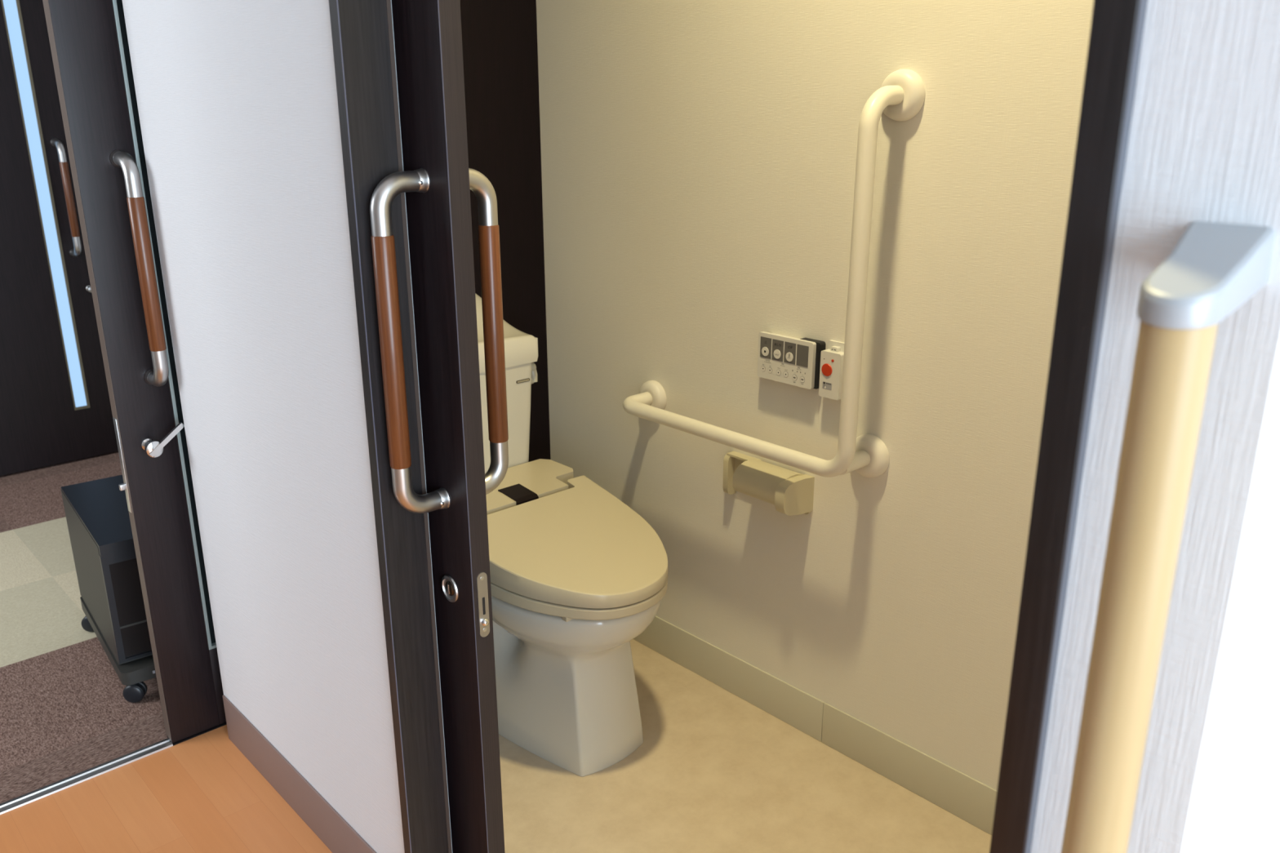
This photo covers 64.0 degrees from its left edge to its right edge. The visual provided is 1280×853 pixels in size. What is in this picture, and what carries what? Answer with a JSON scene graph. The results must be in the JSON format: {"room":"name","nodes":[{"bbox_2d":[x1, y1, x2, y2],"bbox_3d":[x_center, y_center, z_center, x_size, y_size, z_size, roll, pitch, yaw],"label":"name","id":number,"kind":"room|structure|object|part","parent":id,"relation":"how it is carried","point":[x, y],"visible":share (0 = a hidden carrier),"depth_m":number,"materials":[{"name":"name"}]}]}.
{"room":"care facility corridor","nodes":[
{"label":"care facility corridor","id":0,"kind":"room"},
{"bbox_2d":[122,0,404,852],"bbox_3d":[-0.624,-0.503,1.605,0.058,2.680,0.796,-16,24,-40],"label":"wall","id":1,"kind":"structure","parent":0,"point":[237,100],"depth_m":1.68,"materials":[{"name":"white paint"}]},
{"bbox_2d":[222,695,376,852],"bbox_3d":[-0.643,0.727,1.978,0.004,0.110,0.789,-16,24,-40],"label":"baseboard","id":2,"kind":"structure","parent":1,"relation":"attached to","point":[316,812],"depth_m":2.01,"materials":[{"name":"brown plastic"}]},
{"bbox_2d":[328,0,452,852],"bbox_3d":[-0.360,-0.106,1.430,0.076,2.030,0.060,-16,24,-40],"label":"trim","id":3,"kind":"structure","parent":1,"relation":"attached to","point":[362,34],"depth_m":1.44,"materials":[{"name":"laminate"}]},
{"bbox_2d":[369,0,508,852],"bbox_3d":[-0.532,-0.184,1.710,0.195,1.992,0.900,-16,24,-40],"label":"door","id":4,"kind":"structure","parent":1,"relation":"in","point":[437,180],"depth_m":1.43,"materials":[{"name":"brown wood"}]},
{"bbox_3d":[-0.315,-0.102,1.401,0.080,0.484,0.032,-16,24,-40],"label":"pull handle","id":5,"kind":"part","parent":4,"relation":"part of","materials":[{"name":"brown wood"}]},
{"bbox_3d":[-0.231,0.263,1.512,0.017,0.105,0.002,-16,24,-40],"label":"strike plate","id":6,"kind":"part","parent":4,"relation":"part of","materials":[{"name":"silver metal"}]},
{"bbox_3d":[-0.233,-0.126,1.474,0.080,0.484,0.032,-16,24,-40],"label":"pull handle","id":7,"kind":"part","parent":4,"relation":"part of","materials":[{"name":"brown wood"}]},
{"bbox_2d":[0,450,991,852],"bbox_3d":[-0.619,1.081,1.136,3.400,0.050,6.750,-16,24,-40],"label":"floor","id":8,"kind":"structure","parent":0,"point":[713,771],"depth_m":2.14,"materials":[{"name":"beige plastic"}]},
{"bbox_2d":[0,737,173,814],"bbox_3d":[-1.400,0.799,1.934,0.997,0.005,0.030,-16,24,-40],"label":"threshold","id":9,"kind":"object","parent":8,"relation":"on","point":[39,793],"visible":1,"depth_m":2.14,"materials":[{"name":"silver metal"}]},
{"bbox_2d":[61,475,156,702],"bbox_3d":[-1.223,0.379,2.591,0.319,0.402,0.500,-13,22,-35],"label":"base cabinet","id":10,"kind":"object","parent":8,"relation":"on","point":[96,511],"visible":0.44,"depth_m":2.40,"materials":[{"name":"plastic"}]},
{"bbox_3d":[-1.228,0.196,2.547,0.298,0.027,0.464,-13,22,-35],"label":"panel","id":11,"kind":"part","parent":10,"relation":"part of","materials":[{"name":"black wood"}]},
{"bbox_3d":[-1.219,0.496,2.633,0.308,0.032,0.499,-13,22,-35],"label":"plate","id":12,"kind":"part","parent":10,"relation":"part of","materials":[{"name":"grey plastic"}]},
{"bbox_3d":[-1.091,0.391,2.424,0.300,0.270,0.014,-13,22,-35],"label":"frame","id":13,"kind":"part","parent":10,"relation":"part of","materials":[{"name":"black"}]},
{"bbox_2d":[120,619,146,629],"bbox_3d":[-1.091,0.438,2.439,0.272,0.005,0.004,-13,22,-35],"label":"shelf","id":14,"kind":"object","parent":10,"relation":"attached to","point":[124,624],"depth_m":2.38,"materials":[{"name":"grey plastic"}]},
{"bbox_2d":[475,293,668,776],"bbox_3d":[-0.249,0.199,2.253,0.419,0.944,0.772,-16,24,-40],"label":"toilet","id":15,"kind":"object","parent":8,"relation":"on","point":[577,574],"visible":0.62,"depth_m":2.14,"materials":[{"name":"beige ceramic"}]},
{"bbox_3d":[-0.450,0.040,2.424,0.376,0.369,0.190,-16,24,-40],"label":"tank","id":16,"kind":"part","parent":15,"relation":"part of","materials":[{"name":"beige ceramic"}]},
{"bbox_3d":[-0.447,-0.224,2.335,0.387,0.187,0.190,-16,24,-40],"label":"tank lid","id":17,"kind":"part","parent":15,"relation":"part of","materials":[{"name":"beige ceramic"}]},
{"bbox_3d":[-0.261,-0.128,2.464,0.028,0.053,0.028,-16,24,-40],"label":"flush lever","id":18,"kind":"part","parent":15,"relation":"part of","materials":[{"name":"silver plastic"}]},
{"bbox_3d":[-0.229,0.472,2.313,0.364,0.387,0.677,-16,24,-40],"label":"bowl","id":19,"kind":"part","parent":15,"relation":"part of","materials":[{"name":"beige ceramic"}]},
{"bbox_3d":[-0.136,0.247,2.133,0.411,0.092,0.429,-16,24,-40],"label":"lid","id":20,"kind":"part","parent":15,"relation":"part of","materials":[{"name":"beige plastic"}]},
{"bbox_3d":[-0.136,0.293,2.147,0.409,0.046,0.427,-16,24,-40],"label":"seat","id":21,"kind":"part","parent":15,"relation":"part of","materials":[{"name":"beige plastic"}]},
{"bbox_2d":[459,0,551,462],"bbox_3d":[-0.547,-0.711,2.250,0.811,2.680,0.008,-16,24,-40],"label":"wall","id":22,"kind":"structure","parent":0,"point":[500,46],"depth_m":2.48,"materials":[{"name":"brown wood"}]},
{"bbox_2d":[536,0,1093,790],"bbox_3d":[0.392,-0.598,1.890,0.060,2.680,1.840,-16,24,-40],"label":"wall","id":23,"kind":"structure","parent":0,"point":[699,157],"depth_m":2.02,"materials":[{"name":"beige paint"}]},
{"bbox_2d":[722,451,814,515],"bbox_3d":[0.248,0.130,2.172,0.099,0.106,0.228,-16,24,-40],"label":"paper holder","id":24,"kind":"object","parent":23,"relation":"attached to","point":[791,492],"visible":1,"depth_m":2.11,"materials":[{"name":"beige plastic"}]},
{"bbox_3d":[0.200,0.105,2.270,0.031,0.094,0.014,-16,24,-40],"label":"arm","id":25,"kind":"part","parent":24,"relation":"part of","materials":[{"name":"beige plastic"}]},
{"bbox_3d":[0.317,0.145,2.098,0.099,0.081,0.024,-16,24,-40],"label":"arm","id":26,"kind":"part","parent":24,"relation":"part of","materials":[{"name":"beige plastic"}]},
{"bbox_2d":[622,68,924,477],"bbox_3d":[0.205,-0.311,2.061,0.114,0.759,0.709,-16,24,-40],"label":"grab bar","id":27,"kind":"object","parent":23,"relation":"attached to","point":[900,96],"visible":1,"depth_m":1.85,"materials":[{"name":"white plastic"}]},
{"bbox_2d":[757,331,826,389],"bbox_3d":[0.303,-0.135,2.072,0.029,0.095,0.152,-16,24,-40],"label":"remote","id":28,"kind":"object","parent":23,"relation":"attached to","point":[796,362],"visible":1,"depth_m":2.06,"materials":[{"name":"white plastic"}]},
{"bbox_3d":[0.258,-0.162,2.098,0.002,0.043,0.029,-16,24,-40],"label":"key panel","id":29,"kind":"part","parent":28,"relation":"part of","materials":[{"name":"grey plastic"}]},
{"bbox_3d":[0.279,-0.154,2.076,0.002,0.043,0.029,-16,24,-40],"label":"key panel","id":30,"kind":"part","parent":28,"relation":"part of","materials":[{"name":"grey plastic"}]},
{"bbox_3d":[0.301,-0.147,2.054,0.002,0.043,0.029,-16,24,-40],"label":"key panel","id":31,"kind":"part","parent":28,"relation":"part of","materials":[{"name":"grey plastic"}]},
{"bbox_3d":[0.322,-0.140,2.031,0.002,0.043,0.029,-16,24,-40],"label":"key panel","id":32,"kind":"part","parent":28,"relation":"part of","materials":[{"name":"grey plastic"}]},
{"bbox_2d":[633,616,996,835],"bbox_3d":[0.376,0.638,2.261,0.004,0.100,1.830,-16,24,-40],"label":"baseboard","id":33,"kind":"structure","parent":23,"relation":"attached to","point":[966,797],"depth_m":2.21,"materials":[{"name":"beige plastic"}]},
{"bbox_2d":[818,340,844,399],"bbox_3d":[0.378,-0.108,1.997,0.029,0.113,0.050,-16,24,-40],"label":"button","id":34,"kind":"object","parent":23,"relation":"attached to","point":[831,358],"visible":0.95,"depth_m":1.99,"materials":[{"name":"white plastic"}]},
{"bbox_3d":[0.366,-0.079,2.002,0.001,0.014,0.022,-16,24,-40],"label":"label plate","id":35,"kind":"part","parent":34,"relation":"part of","materials":[{"name":"grey plastic"}]},
{"bbox_3d":[0.386,-0.110,2.004,0.006,0.113,0.050,-16,24,-40],"label":"mount plate","id":36,"kind":"part","parent":34,"relation":"part of","materials":[{"name":"white plastic"}]},
{"bbox_2d":[1031,0,1279,852],"bbox_3d":[0.721,-0.288,0.923,1.069,2.680,0.101,-16,24,-40],"label":"wall","id":37,"kind":"structure","parent":0,"point":[1204,140],"depth_m":0.64,"materials":[{"name":"white paint"}]},
{"bbox_2d":[989,0,1147,852],"bbox_3d":[0.328,0.107,0.759,0.134,2.030,0.028,-16,24,-40],"label":"trim","id":38,"kind":"structure","parent":37,"relation":"attached to","point":[1117,26],"depth_m":0.67,"materials":[{"name":"laminate"}]},
{"bbox_2d":[1061,221,1275,852],"bbox_3d":[0.307,0.336,0.699,0.090,0.930,0.048,-16,24,-40],"label":"handrail","id":39,"kind":"object","parent":37,"relation":"attached to","point":[1214,268],"visible":1,"depth_m":0.57,"materials":[{"name":"beige wood"}]},
{"bbox_3d":[0.292,0.363,0.688,0.037,0.886,0.037,-16,24,-40],"label":"rail","id":40,"kind":"part","parent":39,"relation":"part of","materials":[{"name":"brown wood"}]},
{"bbox_3d":[-2.911,-0.960,3.052,3.450,2.680,0.050,-16,24,-40],"label":"wall","id":41,"kind":"structure","parent":0,"visible":0},
{"bbox_2d":[0,0,118,475],"bbox_3d":[-2.412,-0.750,3.492,0.945,1.992,0.102,-16,24,-40],"label":"door","id":42,"kind":"structure","parent":41,"relation":"in","point":[55,406],"depth_m":3.78,"materials":[{"name":"brown wood"}]},
{"bbox_3d":[-2.175,-0.929,3.707,0.041,1.785,0.006,-16,24,-40],"label":"slit glass","id":43,"kind":"part","parent":42,"relation":"part of","materials":[{"name":"blue glass"}]},
{"bbox_3d":[-2.177,-0.926,3.714,0.055,1.795,0.031,-16,24,-40],"label":"slit frame","id":44,"kind":"part","parent":42,"relation":"part of","materials":[{"name":"brown metal"}]},
{"bbox_3d":[-2.095,-0.832,3.753,0.032,0.431,0.072,-16,24,-40],"label":"pull handle","id":45,"kind":"part","parent":42,"relation":"part of","materials":[{"name":"brown wood"}]},
{"bbox_3d":[-2.084,-0.522,3.886,0.024,0.024,0.039,-16,24,-40],"label":"turn knob","id":46,"kind":"part","parent":42,"relation":"part of","materials":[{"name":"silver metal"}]},
{"bbox_3d":[-1.352,-1.456,1.227,1.101,0.630,0.030,-16,24,-40],"label":"wall header","id":47,"kind":"structure","parent":0,"visible":0},
{"bbox_2d":[42,0,226,743],"bbox_3d":[-0.687,-0.343,2.213,0.917,1.996,0.110,-16,24,-40],"label":"door","id":48,"kind":"structure","parent":47,"relation":"in","point":[88,39],"depth_m":2.00,"materials":[{"name":"brown wood"}]},
{"bbox_3d":[-1.041,0.079,2.061,0.002,0.200,0.018,-16,24,-40],"label":"lock plate","id":49,"kind":"part","parent":48,"relation":"part of","materials":[{"name":"silver metal"}]},
{"bbox_3d":[-0.948,-0.292,1.954,0.032,0.454,0.076,-16,24,-40],"label":"pull handle","id":50,"kind":"part","parent":48,"relation":"part of","materials":[{"name":"brown wood"}]},
{"bbox_3d":[-0.938,-0.378,2.013,0.068,1.805,0.035,-16,24,-40],"label":"slit frame","id":51,"kind":"part","parent":48,"relation":"part of","materials":[{"name":"silver metal"}]},
{"bbox_3d":[-0.936,-0.380,2.009,0.054,1.798,0.004,-16,24,-40],"label":"slit glass","id":52,"kind":"part","parent":48,"relation":"part of","materials":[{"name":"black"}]},
{"bbox_3d":[-0.945,0.027,2.046,0.074,0.060,0.005,-14,22,-37],"label":"lever","id":53,"kind":"part","parent":48,"relation":"part of","materials":[{"name":"silver metal"}]},
{"bbox_2d":[169,722,226,746],"bbox_3d":[-0.962,0.680,2.320,0.194,0.012,0.030,-16,24,-40],"label":"trim","id":54,"kind":"structure","parent":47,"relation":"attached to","point":[224,723],"depth_m":2.28,"materials":[{"name":"laminate"}]}
]}

